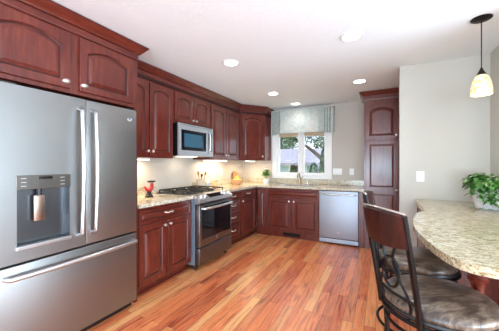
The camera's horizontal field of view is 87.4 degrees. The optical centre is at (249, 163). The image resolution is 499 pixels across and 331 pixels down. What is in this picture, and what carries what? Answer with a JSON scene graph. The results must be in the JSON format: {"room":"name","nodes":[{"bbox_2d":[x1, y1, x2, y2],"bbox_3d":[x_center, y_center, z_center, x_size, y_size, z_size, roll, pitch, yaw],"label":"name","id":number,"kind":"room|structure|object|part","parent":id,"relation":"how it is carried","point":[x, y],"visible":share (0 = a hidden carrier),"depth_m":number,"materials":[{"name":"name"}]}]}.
{"room":"kitchen","nodes":[
{"label":"kitchen","id":0,"kind":"room"},
{"bbox_2d":[137,157,242,191],"bbox_3d":[-2.203,0.093,1.756,0.120,2.420,9.150,0,0,27],"label":"wall","id":1,"kind":"structure","parent":0,"point":[174,172],"depth_m":3.93,"materials":[{"name":"beige"}]},
{"bbox_2d":[0,0,148,108],"bbox_3d":[-1.562,-0.819,2.109,0.702,0.584,1.259,0,0,27],"label":"upper cabinet","id":2,"kind":"object","parent":1,"relation":"attached to","point":[46,45],"visible":0.97,"depth_m":1.89,"materials":[{"name":"brown wood"}]},
{"bbox_3d":[-1.437,-0.762,1.719,0.020,0.410,0.475,0,0,27],"label":"door","id":3,"kind":"part","parent":2,"relation":"part of","materials":[{"name":"brown wood"}]},
{"bbox_3d":[-1.323,-0.602,1.894,0.024,0.038,0.056,0,0,27],"label":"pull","id":4,"kind":"part","parent":2,"relation":"part of","materials":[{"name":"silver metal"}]},
{"bbox_3d":[-1.402,-1.046,2.029,0.344,0.130,1.259,0,0,27],"label":"crown moulding","id":5,"kind":"part","parent":2,"relation":"part of","materials":[{"name":"brown wood"}]},
{"bbox_3d":[-1.264,-0.602,2.010,0.024,0.038,0.056,0,0,27],"label":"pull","id":6,"kind":"part","parent":2,"relation":"part of","materials":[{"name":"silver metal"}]},
{"bbox_3d":[-1.190,-0.762,2.208,0.020,0.410,0.480,0,0,27],"label":"door","id":7,"kind":"part","parent":2,"relation":"part of","materials":[{"name":"brown wood"}]},
{"bbox_2d":[137,186,155,195],"bbox_3d":[-1.435,0.340,3.120,0.020,0.098,0.804,0,0,27],"label":"backsplash","id":8,"kind":"structure","parent":1,"relation":"attached to","point":[140,190],"depth_m":3.28,"materials":[{"name":"stone"}]},
{"bbox_2d":[137,76,172,158],"bbox_3d":[-1.276,-0.529,3.034,0.379,0.915,0.793,0,0,27],"label":"upper cabinet","id":9,"kind":"object","parent":1,"relation":"attached to","point":[154,100],"visible":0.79,"depth_m":3.04,"materials":[{"name":"brown wood"}]},
{"bbox_3d":[-1.227,-0.512,2.801,0.020,0.840,0.362,0,0,27],"label":"door","id":10,"kind":"part","parent":9,"relation":"part of","materials":[{"name":"brown wood"}]},
{"bbox_3d":[-1.057,-0.512,3.139,0.020,0.840,0.362,0,0,27],"label":"door","id":11,"kind":"part","parent":9,"relation":"part of","materials":[{"name":"brown wood"}]},
{"bbox_2d":[173,89,209,128],"bbox_3d":[-0.917,-0.762,3.745,0.379,0.450,0.796,0,0,27],"label":"upper cabinet","id":12,"kind":"object","parent":1,"relation":"attached to","point":[187,109],"visible":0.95,"depth_m":3.61,"materials":[{"name":"brown wood"}]},
{"bbox_3d":[-0.872,-0.744,3.505,0.020,0.375,0.368,0,0,27],"label":"door","id":13,"kind":"part","parent":12,"relation":"part of","materials":[{"name":"brown wood"}]},
{"bbox_2d":[173,122,212,156],"bbox_3d":[-0.875,-0.317,3.731,0.464,0.429,0.756,0,0,27],"label":"microwave","id":14,"kind":"object","parent":12,"relation":"attached to","point":[189,140],"visible":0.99,"depth_m":3.57,"materials":[{"name":"silver metal"}]},
{"bbox_3d":[-0.594,-0.322,3.854,0.074,0.333,0.032,0,0,27],"label":"handle","id":15,"kind":"part","parent":14,"relation":"part of","materials":[{"name":"silver metal"}]},
{"bbox_3d":[-0.600,-0.317,3.938,0.020,0.270,0.095,0,0,27],"label":"control panel","id":16,"kind":"part","parent":14,"relation":"part of","materials":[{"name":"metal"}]},
{"bbox_3d":[-0.699,-0.744,3.849,0.020,0.375,0.374,0,0,27],"label":"door","id":17,"kind":"part","parent":12,"relation":"part of","materials":[{"name":"brown wood"}]},
{"bbox_2d":[193,103,239,159],"bbox_3d":[-0.523,-0.529,4.526,0.379,0.915,0.950,0,0,27],"label":"upper cabinet","id":18,"kind":"object","parent":1,"relation":"attached to","point":[224,122],"visible":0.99,"depth_m":4.38,"materials":[{"name":"brown wood"}]},
{"bbox_3d":[-0.498,-0.512,4.245,0.020,0.840,0.420,0,0,27],"label":"door","id":19,"kind":"part","parent":18,"relation":"part of","materials":[{"name":"brown wood"}]},
{"bbox_3d":[-0.301,-0.512,4.635,0.020,0.840,0.425,0,0,27],"label":"door","id":20,"kind":"part","parent":18,"relation":"part of","materials":[{"name":"brown wood"}]},
{"bbox_2d":[232,113,270,160],"bbox_3d":[-0.013,-0.529,5.223,0.665,0.915,0.745,0,0,27],"label":"upper cabinet","id":21,"kind":"object","parent":1,"relation":"attached to","point":[255,130],"visible":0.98,"depth_m":5.01,"materials":[{"name":"brown wood"}]},
{"bbox_2d":[137,60,273,117],"bbox_3d":[-0.512,-1.031,4.067,0.353,0.156,3.308,0,0,33],"label":"crown molding","id":22,"kind":"structure","parent":21,"relation":"attached to","point":[146,71],"depth_m":3.63,"materials":[{"name":"brown wood"}]},
{"bbox_3d":[0.062,-0.512,4.994,0.470,0.840,0.020,0,0,-25],"label":"door","id":23,"kind":"part","parent":21,"relation":"part of","materials":[{"name":"brown wood"}]},
{"bbox_2d":[86,225,433,330],"bbox_3d":[0.476,1.353,0.404,6.120,0.100,9.150,0,0,27],"label":"floor","id":24,"kind":"structure","parent":0,"point":[263,282],"depth_m":2.61,"materials":[{"name":"brown wood"}]},
{"bbox_2d":[0,80,137,330],"bbox_3d":[-1.517,0.402,2.092,0.761,1.802,0.968,0,0,27],"label":"refrigerator","id":25,"kind":"object","parent":24,"relation":"on","point":[68,240],"visible":1,"depth_m":1.85,"materials":[{"name":"silver metal"}]},
{"bbox_3d":[-1.389,0.183,1.726,0.028,0.041,0.028,0,0,27],"label":"spout","id":26,"kind":"part","parent":25,"relation":"part of","materials":[{"name":"black plastic"}]},
{"bbox_3d":[-1.380,0.062,1.765,0.060,1.098,0.507,0,0,27],"label":"door","id":27,"kind":"part","parent":25,"relation":"part of","materials":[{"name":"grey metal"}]},
{"bbox_3d":[-1.358,0.116,1.738,0.009,0.090,0.316,0,0,27],"label":"dispenser panel","id":28,"kind":"part","parent":25,"relation":"part of","materials":[{"name":"silver metal"}]},
{"bbox_3d":[-1.277,0.932,1.970,0.060,0.613,0.968,0,0,27],"label":"freezer drawer","id":29,"kind":"part","parent":25,"relation":"part of","materials":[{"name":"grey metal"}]},
{"bbox_3d":[-1.216,0.688,1.940,0.086,0.031,0.940,0,0,27],"label":"handle","id":30,"kind":"part","parent":25,"relation":"part of","materials":[{"name":"silver metal"}]},
{"bbox_3d":[-1.229,0.058,1.916,0.086,0.963,0.032,0,0,27],"label":"handle","id":31,"kind":"part","parent":25,"relation":"part of","materials":[{"name":"silver metal"}]},
{"bbox_3d":[-1.183,0.058,2.007,0.086,0.963,0.032,0,0,27],"label":"handle","id":32,"kind":"part","parent":25,"relation":"part of","materials":[{"name":"silver metal"}]},
{"bbox_3d":[-1.161,0.062,2.199,0.060,1.098,0.457,0,0,27],"label":"door","id":33,"kind":"part","parent":25,"relation":"part of","materials":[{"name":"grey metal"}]},
{"bbox_2d":[131,108,136,302],"bbox_3d":[-1.353,0.389,2.607,0.630,1.828,0.035,0,0,27],"label":"panel","id":34,"kind":"object","parent":24,"relation":"on","point":[134,301],"visible":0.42,"depth_m":2.47,"materials":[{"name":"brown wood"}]},
{"bbox_2d":[137,267,186,295],"bbox_3d":[-0.961,1.292,2.880,0.014,0.022,0.803,0,0,27],"label":"trim","id":35,"kind":"structure","parent":24,"relation":"on","point":[184,269],"depth_m":2.85,"materials":[{"name":"brown wood"}]},
{"bbox_2d":[137,199,190,292],"bbox_3d":[-1.148,0.865,2.975,0.662,0.876,0.803,0,0,27],"label":"base cabinet","id":36,"kind":"object","parent":24,"relation":"on","point":[163,231],"visible":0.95,"depth_m":2.77,"materials":[{"name":"brown wood"}]},
{"bbox_3d":[-0.983,0.898,2.664,0.020,0.580,0.353,0,0,27],"label":"door","id":37,"kind":"part","parent":36,"relation":"part of","materials":[{"name":"brown wood"}]},
{"bbox_3d":[-0.892,0.523,2.842,0.020,0.130,0.753,0,0,27],"label":"drawer","id":38,"kind":"part","parent":36,"relation":"part of","materials":[{"name":"brown wood"}]},
{"bbox_2d":[137,186,192,208],"bbox_3d":[-1.155,0.359,2.979,0.647,0.135,0.804,0,0,27],"label":"countertop","id":39,"kind":"structure","parent":36,"relation":"on","point":[157,199],"depth_m":2.95,"materials":[{"name":"stone"}]},
{"bbox_2d":[144,180,155,196],"bbox_3d":[-1.179,0.290,3.087,0.133,0.197,0.099,0,0,-25],"label":"bird figurine","id":40,"kind":"object","parent":39,"relation":"on","point":[148,190],"visible":1,"depth_m":3.06,"materials":[{"name":"red ceramic"}]},
{"bbox_3d":[-0.808,0.898,3.009,0.020,0.580,0.380,0,0,27],"label":"door","id":41,"kind":"part","parent":36,"relation":"part of","materials":[{"name":"brown wood"}]},
{"bbox_2d":[156,185,232,269],"bbox_3d":[-0.717,0.819,3.641,0.793,0.968,0.765,0,0,27],"label":"range","id":42,"kind":"object","parent":24,"relation":"on","point":[210,207],"visible":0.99,"depth_m":3.39,"materials":[{"name":"silver metal"}]},
{"bbox_2d":[158,188,220,195],"bbox_3d":[-0.808,0.379,3.687,0.570,0.037,0.765,0,0,27],"label":"cooktop","id":43,"kind":"object","parent":42,"relation":"in","point":[175,191],"depth_m":3.51,"materials":[{"name":"black metal"}]},
{"bbox_3d":[-0.466,0.761,3.514,0.074,0.515,0.757,0,0,27],"label":"oven door","id":44,"kind":"part","parent":42,"relation":"part of","materials":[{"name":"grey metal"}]},
{"bbox_3d":[-0.466,1.131,3.514,0.074,0.195,0.757,0,0,27],"label":"drawer","id":45,"kind":"part","parent":42,"relation":"part of","materials":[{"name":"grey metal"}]},
{"bbox_3d":[-0.400,0.548,3.481,0.082,0.029,0.695,0,0,27],"label":"handle","id":46,"kind":"part","parent":42,"relation":"part of","materials":[{"name":"silver metal"}]},
{"bbox_2d":[231,191,239,242],"bbox_3d":[-0.515,0.865,4.228,0.662,0.876,0.455,0,0,27],"label":"base cabinet","id":47,"kind":"object","parent":24,"relation":"on","point":[235,206],"visible":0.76,"depth_m":4.16,"materials":[{"name":"brown wood"}]},
{"bbox_3d":[-0.259,1.068,4.099,0.020,0.240,0.415,0,0,27],"label":"drawer","id":48,"kind":"part","parent":47,"relation":"part of","materials":[{"name":"brown wood"}]},
{"bbox_3d":[-0.259,0.838,4.099,0.020,0.180,0.415,0,0,27],"label":"drawer","id":49,"kind":"part","parent":47,"relation":"part of","materials":[{"name":"brown wood"}]},
{"bbox_3d":[-0.259,0.653,4.099,0.020,0.150,0.415,0,0,27],"label":"drawer","id":50,"kind":"part","parent":47,"relation":"part of","materials":[{"name":"brown wood"}]},
{"bbox_3d":[-0.259,0.508,4.099,0.020,0.100,0.415,0,0,27],"label":"drawer","id":51,"kind":"part","parent":47,"relation":"part of","materials":[{"name":"brown wood"}]},
{"bbox_2d":[192,177,363,191],"bbox_3d":[0.567,0.359,4.385,2.454,0.135,1.717,0,0,27],"label":"countertop","id":52,"kind":"structure","parent":47,"relation":"on","point":[338,185],"depth_m":4.74,"materials":[{"name":"stone"}]},
{"bbox_2d":[196,171,206,187],"bbox_3d":[-0.783,0.248,4.182,0.149,0.281,0.169,0,0,41],"label":"utensil crock","id":53,"kind":"object","parent":52,"relation":"on","point":[199,182],"visible":0.74,"depth_m":4.13,"materials":[{"name":"beige ceramic"}]},
{"bbox_2d":[232,171,238,178],"bbox_3d":[-0.282,0.267,5.317,0.070,0.243,0.234,0,0,27],"label":"cutting board","id":54,"kind":"object","parent":52,"relation":"on","point":[234,173],"visible":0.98,"depth_m":5.29,"materials":[{"name":"brown wood"}]},
{"bbox_2d":[231,179,242,184],"bbox_3d":[-0.230,0.336,4.865,0.224,0.105,0.224,0,0,27],"label":"fruit bowl","id":55,"kind":"object","parent":52,"relation":"on","point":[235,182],"visible":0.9,"depth_m":4.79,"materials":[{"name":"brown ceramic"}]},
{"bbox_2d":[261,168,270,183],"bbox_3d":[0.329,0.232,5.255,0.265,0.313,0.235,0,0,27],"label":"potted plant","id":56,"kind":"object","parent":52,"relation":"on","point":[265,180],"visible":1,"depth_m":5.22,"materials":[{"name":"green plant"}]},
{"bbox_3d":[0.335,0.340,5.252,0.138,0.098,0.138,0,0,27],"label":"pot","id":57,"kind":"part","parent":56,"relation":"part of","materials":[{"name":"white ceramic"}]},
{"bbox_2d":[282,184,314,186],"bbox_3d":[0.866,0.483,4.828,0.646,0.170,0.396,0,0,27],"label":"sink","id":58,"kind":"object","parent":52,"relation":"in","point":[282,184],"visible":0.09,"depth_m":5.02,"materials":[{"name":"silver metal"}]},
{"bbox_2d":[231,231,254,244],"bbox_3d":[-0.166,1.292,4.455,0.014,0.022,1.175,0,0,27],"label":"trim","id":59,"kind":"structure","parent":24,"relation":"on","point":[254,231],"depth_m":4.56,"materials":[{"name":"brown wood"}]},
{"bbox_2d":[236,187,255,240],"bbox_3d":[-0.267,0.865,4.720,0.662,0.876,0.645,0,0,27],"label":"base cabinet","id":60,"kind":"object","parent":24,"relation":"on","point":[247,198],"visible":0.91,"depth_m":4.53,"materials":[{"name":"brown wood"}]},
{"bbox_3d":[-0.027,0.508,4.557,0.020,0.100,0.540,0,0,27],"label":"drawer","id":61,"kind":"part","parent":60,"relation":"part of","materials":[{"name":"brown wood"}]},
{"bbox_3d":[-0.027,0.883,4.557,0.020,0.610,0.540,0,0,27],"label":"door","id":62,"kind":"part","parent":60,"relation":"part of","materials":[{"name":"brown wood"}]},
{"bbox_2d":[257,187,266,234],"bbox_3d":[0.361,0.865,5.098,0.205,0.876,0.628,0,0,27],"label":"base cabinet","id":63,"kind":"object","parent":24,"relation":"on","point":[261,191],"visible":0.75,"depth_m":4.82,"materials":[{"name":"brown wood"}]},
{"bbox_2d":[267,188,319,241],"bbox_3d":[0.869,0.865,4.824,0.948,0.876,0.659,0,0,27],"label":"base cabinet","id":64,"kind":"object","parent":24,"relation":"on","point":[291,213],"visible":0.95,"depth_m":4.55,"materials":[{"name":"brown wood"}]},
{"bbox_3d":[0.531,0.901,4.672,0.452,0.575,0.020,0,0,27],"label":"door","id":65,"kind":"part","parent":64,"relation":"part of","materials":[{"name":"brown wood"}]},
{"bbox_2d":[283,232,299,237],"bbox_3d":[0.737,1.246,4.593,0.320,0.055,0.014,0,0,27],"label":"vent","id":66,"kind":"object","parent":64,"relation":"attached to","point":[285,234],"depth_m":4.59,"materials":[{"name":"brown metal"}]},
{"bbox_3d":[0.740,0.526,4.566,0.920,0.135,0.020,0,0,27],"label":"drawer","id":67,"kind":"part","parent":64,"relation":"part of","materials":[{"name":"brown wood"}]},
{"bbox_3d":[0.948,0.901,4.461,0.454,0.575,0.020,0,0,27],"label":"door","id":68,"kind":"part","parent":64,"relation":"part of","materials":[{"name":"brown wood"}]},
{"bbox_2d":[319,190,358,245],"bbox_3d":[1.548,0.861,4.438,0.600,0.860,0.682,0,0,27],"label":"dishwasher","id":69,"kind":"object","parent":24,"relation":"on","point":[338,210],"visible":1,"depth_m":4.17,"materials":[{"name":"silver metal"}]},
{"bbox_3d":[1.435,1.243,4.214,0.596,0.064,0.038,0,0,27],"label":"toe panel","id":70,"kind":"part","parent":69,"relation":"part of","materials":[{"name":"silver metal"}]},
{"bbox_3d":[1.408,0.488,4.161,0.557,0.021,0.062,0,0,27],"label":"handle","id":71,"kind":"part","parent":69,"relation":"part of","materials":[{"name":"silver metal"}]},
{"bbox_2d":[359,192,363,247],"bbox_3d":[1.877,0.865,4.334,0.070,0.876,0.630,0,0,27],"label":"filler panel","id":72,"kind":"object","parent":24,"relation":"on","point":[361,212],"visible":0.53,"depth_m":4.05,"materials":[{"name":"brown wood"}]},
{"bbox_2d":[359,87,398,248],"bbox_3d":[2.288,0.097,4.099,1.009,2.412,0.678,0,0,27],"label":"pantry cabinet","id":73,"kind":"object","parent":24,"relation":"on","point":[381,116],"visible":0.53,"depth_m":3.92,"materials":[{"name":"brown wood"}]},
{"bbox_3d":[2.288,-1.048,4.099,1.009,0.122,0.678,0,0,27],"label":"crown moulding","id":74,"kind":"part","parent":73,"relation":"part of","materials":[{"name":"brown wood"}]},
{"bbox_3d":[1.988,0.418,3.934,0.443,1.540,0.024,0,0,27],"label":"door","id":75,"kind":"part","parent":73,"relation":"part of","materials":[{"name":"brown wood"}]},
{"bbox_3d":[1.989,-0.642,3.936,0.443,0.540,0.020,0,0,27],"label":"door","id":76,"kind":"part","parent":73,"relation":"part of","materials":[{"name":"brown wood"}]},
{"bbox_2d":[362,189,461,330],"bbox_3d":[1.098,0.746,1.814,0.585,1.105,0.496,0,0,32],"label":"bar stool","id":77,"kind":"object","parent":24,"relation":"on","point":[427,263],"visible":0.48,"depth_m":1.68,"materials":[{"name":"brown leather"}]},
{"bbox_3d":[0.885,0.285,1.945,0.085,0.171,0.284,0,0,32],"label":"backrest","id":78,"kind":"part","parent":77,"relation":"part of","materials":[{"name":"brown wood"}]},
{"bbox_3d":[0.855,0.463,1.807,0.110,0.494,0.030,0,0,26],"label":"post","id":79,"kind":"part","parent":77,"relation":"part of","materials":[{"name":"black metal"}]},
{"bbox_3d":[0.898,1.000,1.734,0.083,0.597,0.024,0,0,-13],"label":"leg","id":80,"kind":"part","parent":77,"relation":"part of","materials":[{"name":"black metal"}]},
{"bbox_3d":[1.136,0.645,1.790,0.470,0.087,0.470,0,0,32],"label":"seat","id":81,"kind":"part","parent":77,"relation":"part of","materials":[{"name":"leather"}]},
{"bbox_2d":[363,203,498,330],"bbox_3d":[0.866,0.746,1.259,0.585,1.105,0.496,0,0,-8],"label":"bar stool","id":82,"kind":"object","parent":24,"relation":"on","point":[438,304],"visible":1,"depth_m":1.16,"materials":[{"name":"leather"}]},
{"bbox_3d":[0.646,0.463,1.363,0.110,0.494,0.030,0,0,-3],"label":"post","id":83,"kind":"part","parent":82,"relation":"part of","materials":[{"name":"black metal"}]},
{"bbox_3d":[0.619,0.285,1.224,0.085,0.171,0.284,0,0,-8],"label":"backrest","id":84,"kind":"part","parent":82,"relation":"part of","materials":[{"name":"brown wood"}]},
{"bbox_3d":[0.714,1.000,1.412,0.083,0.597,0.024,0,0,37],"label":"leg","id":85,"kind":"part","parent":82,"relation":"part of","materials":[{"name":"black metal"}]},
{"bbox_3d":[0.684,0.463,1.097,0.110,0.494,0.030,0,0,-14],"label":"post","id":86,"kind":"part","parent":82,"relation":"part of","materials":[{"name":"black metal"}]},
{"bbox_3d":[0.910,0.645,1.266,0.470,0.087,0.470,0,0,-8],"label":"seat","id":87,"kind":"part","parent":82,"relation":"part of","materials":[{"name":"leather"}]},
{"bbox_2d":[416,205,498,305],"bbox_3d":[1.738,0.865,2.032,0.634,0.876,1.700,0,0,27],"label":"base cabinet","id":88,"kind":"object","parent":24,"relation":"on","point":[492,289],"visible":0.1,"depth_m":1.86,"materials":[{"name":"brown wood"}]},
{"bbox_3d":[1.760,0.896,2.682,0.020,0.585,0.480,0,0,27],"label":"door","id":89,"kind":"part","parent":88,"relation":"part of","materials":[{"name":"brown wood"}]},
{"bbox_2d":[413,199,498,278],"bbox_3d":[1.572,0.406,1.845,0.780,0.036,2.186,0,0,27],"label":"countertop","id":90,"kind":"structure","parent":88,"relation":"on","point":[464,237],"depth_m":1.46,"materials":[{"name":"stone"}]},
{"bbox_2d":[459,173,498,210],"bbox_3d":[2.044,0.231,2.294,0.332,0.314,0.450,0,0,27],"label":"potted plant","id":91,"kind":"object","parent":90,"relation":"on","point":[484,190],"visible":1,"depth_m":2.18,"materials":[{"name":"green plant"}]},
{"bbox_3d":[2.072,0.295,2.259,0.236,0.185,0.236,0,0,27],"label":"pot","id":92,"kind":"part","parent":91,"relation":"part of","materials":[{"name":"white ceramic"}]},
{"bbox_2d":[465,271,490,294],"bbox_3d":[1.190,0.864,1.360,0.112,0.876,0.112,0,0,-32],"label":"corbel","id":93,"kind":"object","parent":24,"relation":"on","point":[479,283],"visible":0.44,"depth_m":1.33,"materials":[{"name":"brown wood"}]},
{"bbox_2d":[52,0,498,109],"bbox_3d":[0.476,-1.167,0.404,6.120,0.100,9.150,0,0,27],"label":"ceiling","id":94,"kind":"structure","parent":0,"point":[294,49],"depth_m":2.34,"materials":[{"name":"white paint"}]},
{"bbox_2d":[222,60,239,66],"bbox_3d":[-0.204,-1.112,2.884,0.190,0.008,0.190,0,0,27],"label":"recessed light","id":95,"kind":"object","parent":94,"relation":"in","point":[231,63],"visible":1,"depth_m":2.89,"materials":[{"name":"white paint"}]},
{"bbox_2d":[267,92,278,95],"bbox_3d":[0.373,-1.112,4.142,0.190,0.008,0.190,0,0,27],"label":"recessed light","id":96,"kind":"object","parent":94,"relation":"in","point":[269,93],"visible":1,"depth_m":4.12,"materials":[{"name":"white paint"}]},
{"bbox_2d":[340,31,362,41],"bbox_3d":[0.890,-1.112,2.280,0.190,0.008,0.190,0,0,27],"label":"recessed light","id":97,"kind":"object","parent":94,"relation":"in","point":[349,36],"visible":1,"depth_m":2.28,"materials":[{"name":"white paint"}]},
{"bbox_2d":[352,79,366,83],"bbox_3d":[1.484,-1.112,3.522,0.190,0.008,0.190,0,0,27],"label":"recessed light","id":98,"kind":"object","parent":94,"relation":"in","point":[358,81],"visible":1,"depth_m":3.52,"materials":[{"name":"white paint"}]},
{"bbox_2d":[470,14,492,96],"bbox_3d":[1.779,-0.824,2.003,0.134,0.584,0.134,0,0,27],"label":"pendant lamp","id":99,"kind":"object","parent":94,"relation":"hanging from","point":[482,85],"visible":1,"depth_m":1.98,"materials":[{"name":"beige glass"}]},
{"bbox_3d":[1.779,-0.913,2.003,0.007,0.363,0.007,0,0,27],"label":"rod","id":100,"kind":"part","parent":99,"relation":"part of","materials":[{"name":"brown metal"}]},
{"bbox_3d":[1.779,-0.608,2.003,0.134,0.153,0.134,0,0,27],"label":"lamp shade","id":101,"kind":"part","parent":99,"relation":"part of","materials":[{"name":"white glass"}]},
{"bbox_2d":[243,101,363,224],"bbox_3d":[1.456,0.093,4.966,3.520,2.420,0.120,0,0,27],"label":"wall","id":102,"kind":"structure","parent":0,"point":[348,136],"depth_m":4.75,"materials":[{"name":"beige paint"}]},
{"bbox_2d":[192,177,363,186],"bbox_3d":[0.567,0.340,4.385,2.454,0.098,1.717,0,0,27],"label":"backsplash","id":103,"kind":"structure","parent":102,"relation":"attached to","point":[271,180],"depth_m":4.98,"materials":[{"name":"stone"}]},
{"bbox_2d":[272,132,331,179],"bbox_3d":[1.025,-0.264,5.166,1.190,1.105,0.132,0,0,27],"label":"window","id":104,"kind":"structure","parent":102,"relation":"in","point":[327,174],"depth_m":5.13,"materials":[{"name":"white paint"}]},
{"bbox_2d":[279,133,297,137],"bbox_3d":[0.784,-0.634,5.250,0.385,0.185,0.018,0,0,27],"label":"blind","id":105,"kind":"object","parent":104,"relation":"attached to","point":[286,134],"visible":0.48,"depth_m":5.23,"materials":[{"name":"beige fabric"}]},
{"bbox_3d":[0.797,-0.253,5.282,0.484,0.953,0.040,0,0,27],"label":"sash","id":106,"kind":"part","parent":104,"relation":"part of","materials":[{"name":"white paint"}]},
{"bbox_2d":[304,132,323,135],"bbox_3d":[1.242,-0.634,5.019,0.380,0.185,0.018,0,0,27],"label":"blind","id":107,"kind":"object","parent":104,"relation":"attached to","point":[305,133],"visible":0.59,"depth_m":5.01,"materials":[{"name":"beige fabric"}]},
{"bbox_3d":[1.259,-0.253,5.050,0.474,0.953,0.040,0,0,27],"label":"sash","id":108,"kind":"part","parent":104,"relation":"part of","materials":[{"name":"white paint"}]},
{"bbox_2d":[271,105,334,135],"bbox_3d":[1.002,-0.820,5.053,1.230,0.484,0.133,0,0,27],"label":"window valance","id":109,"kind":"object","parent":102,"relation":"attached to","point":[314,119],"visible":1,"depth_m":4.98,"materials":[{"name":"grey fabric"}]},
{"bbox_2d":[333,168,341,174],"bbox_3d":[1.619,0.138,4.811,0.160,0.116,0.010,0,0,27],"label":"light switch","id":110,"kind":"object","parent":102,"relation":"attached to","point":[336,171],"visible":1,"depth_m":4.81,"materials":[{"name":"white plastic"}]},
{"bbox_2d":[399,45,498,273],"bbox_3d":[1.898,0.093,2.330,0.915,2.420,1.270,0,0,27],"label":"wall","id":111,"kind":"structure","parent":0,"point":[450,135],"depth_m":2.81,"materials":[{"name":"grey paint"}]},
{"bbox_2d":[416,171,423,181],"bbox_3d":[1.898,0.138,2.900,0.075,0.116,0.010,0,0,27],"label":"light switch","id":112,"kind":"object","parent":111,"relation":"attached to","point":[419,174],"visible":1,"depth_m":2.90,"materials":[{"name":"white plastic"}]},
{"label":"outside","id":113,"kind":"structure","parent":0,"visible":0},
{"bbox_3d":[12.397,2.028,63.842,150.000,0.050,114.840,0,0,27],"label":"ground","id":114,"kind":"structure","parent":113,"visible":0},
{"bbox_2d":[280,137,296,148],"bbox_3d":[0.551,-1.231,34.558,11.537,6.468,3.756,0,0,27],"label":"tree","id":115,"kind":"object","parent":114,"relation":"on","point":[290,146],"visible":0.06,"depth_m":32.30,"materials":[{"name":"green plant"}]},
{"bbox_2d":[289,165,296,171],"bbox_3d":[1.941,1.034,11.566,0.615,2.025,0.624,0,0,-40],"label":"shrub","id":116,"kind":"object","parent":114,"relation":"on","point":[293,167],"visible":0.17,"depth_m":11.48,"materials":[{"name":"green plant"}]},
{"bbox_2d":[280,148,322,172],"bbox_3d":[1.735,0.403,20.967,8.000,3.200,7.000,0,0,14],"label":"house","id":117,"kind":"structure","parent":114,"relation":"on","point":[288,157],"depth_m":17.78,"materials":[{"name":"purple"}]},
{"bbox_2d":[280,135,323,159],"bbox_3d":[2.093,0.050,12.714,4.964,3.914,1.371,0,0,32],"label":"tree","id":118,"kind":"object","parent":114,"relation":"on","point":[310,138],"visible":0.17,"depth_m":12.29,"materials":[{"name":"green plant"}]},
{"bbox_3d":[2.085,-1.102,12.702,4.962,1.611,1.329,0,0,31],"label":"crown","id":119,"kind":"part","parent":118,"relation":"part of","materials":[{"name":"green plant"}]},
{"bbox_2d":[309,162,318,172],"bbox_3d":[2.514,0.978,10.166,0.676,2.120,0.655,0,0,27],"label":"shrub","id":120,"kind":"object","parent":114,"relation":"on","point":[314,168],"visible":0.14,"depth_m":10.06,"materials":[{"name":"green plant"}]},
{"bbox_2d":[314,137,323,148],"bbox_3d":[16.199,-1.772,45.575,9.871,7.550,4.111,0,0,27],"label":"tree","id":121,"kind":"object","parent":114,"relation":"on","point":[321,145],"visible":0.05,"depth_m":46.63,"materials":[{"name":"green plant"}]},
{"bbox_2d":[318,143,323,172],"bbox_3d":[2.672,0.635,9.187,0.617,2.828,0.611,0,0,27],"label":"shrub","id":122,"kind":"object","parent":114,"relation":"on","point":[321,167],"visible":0.15,"depth_m":9.10,"materials":[{"name":"green plant"}]}
]}

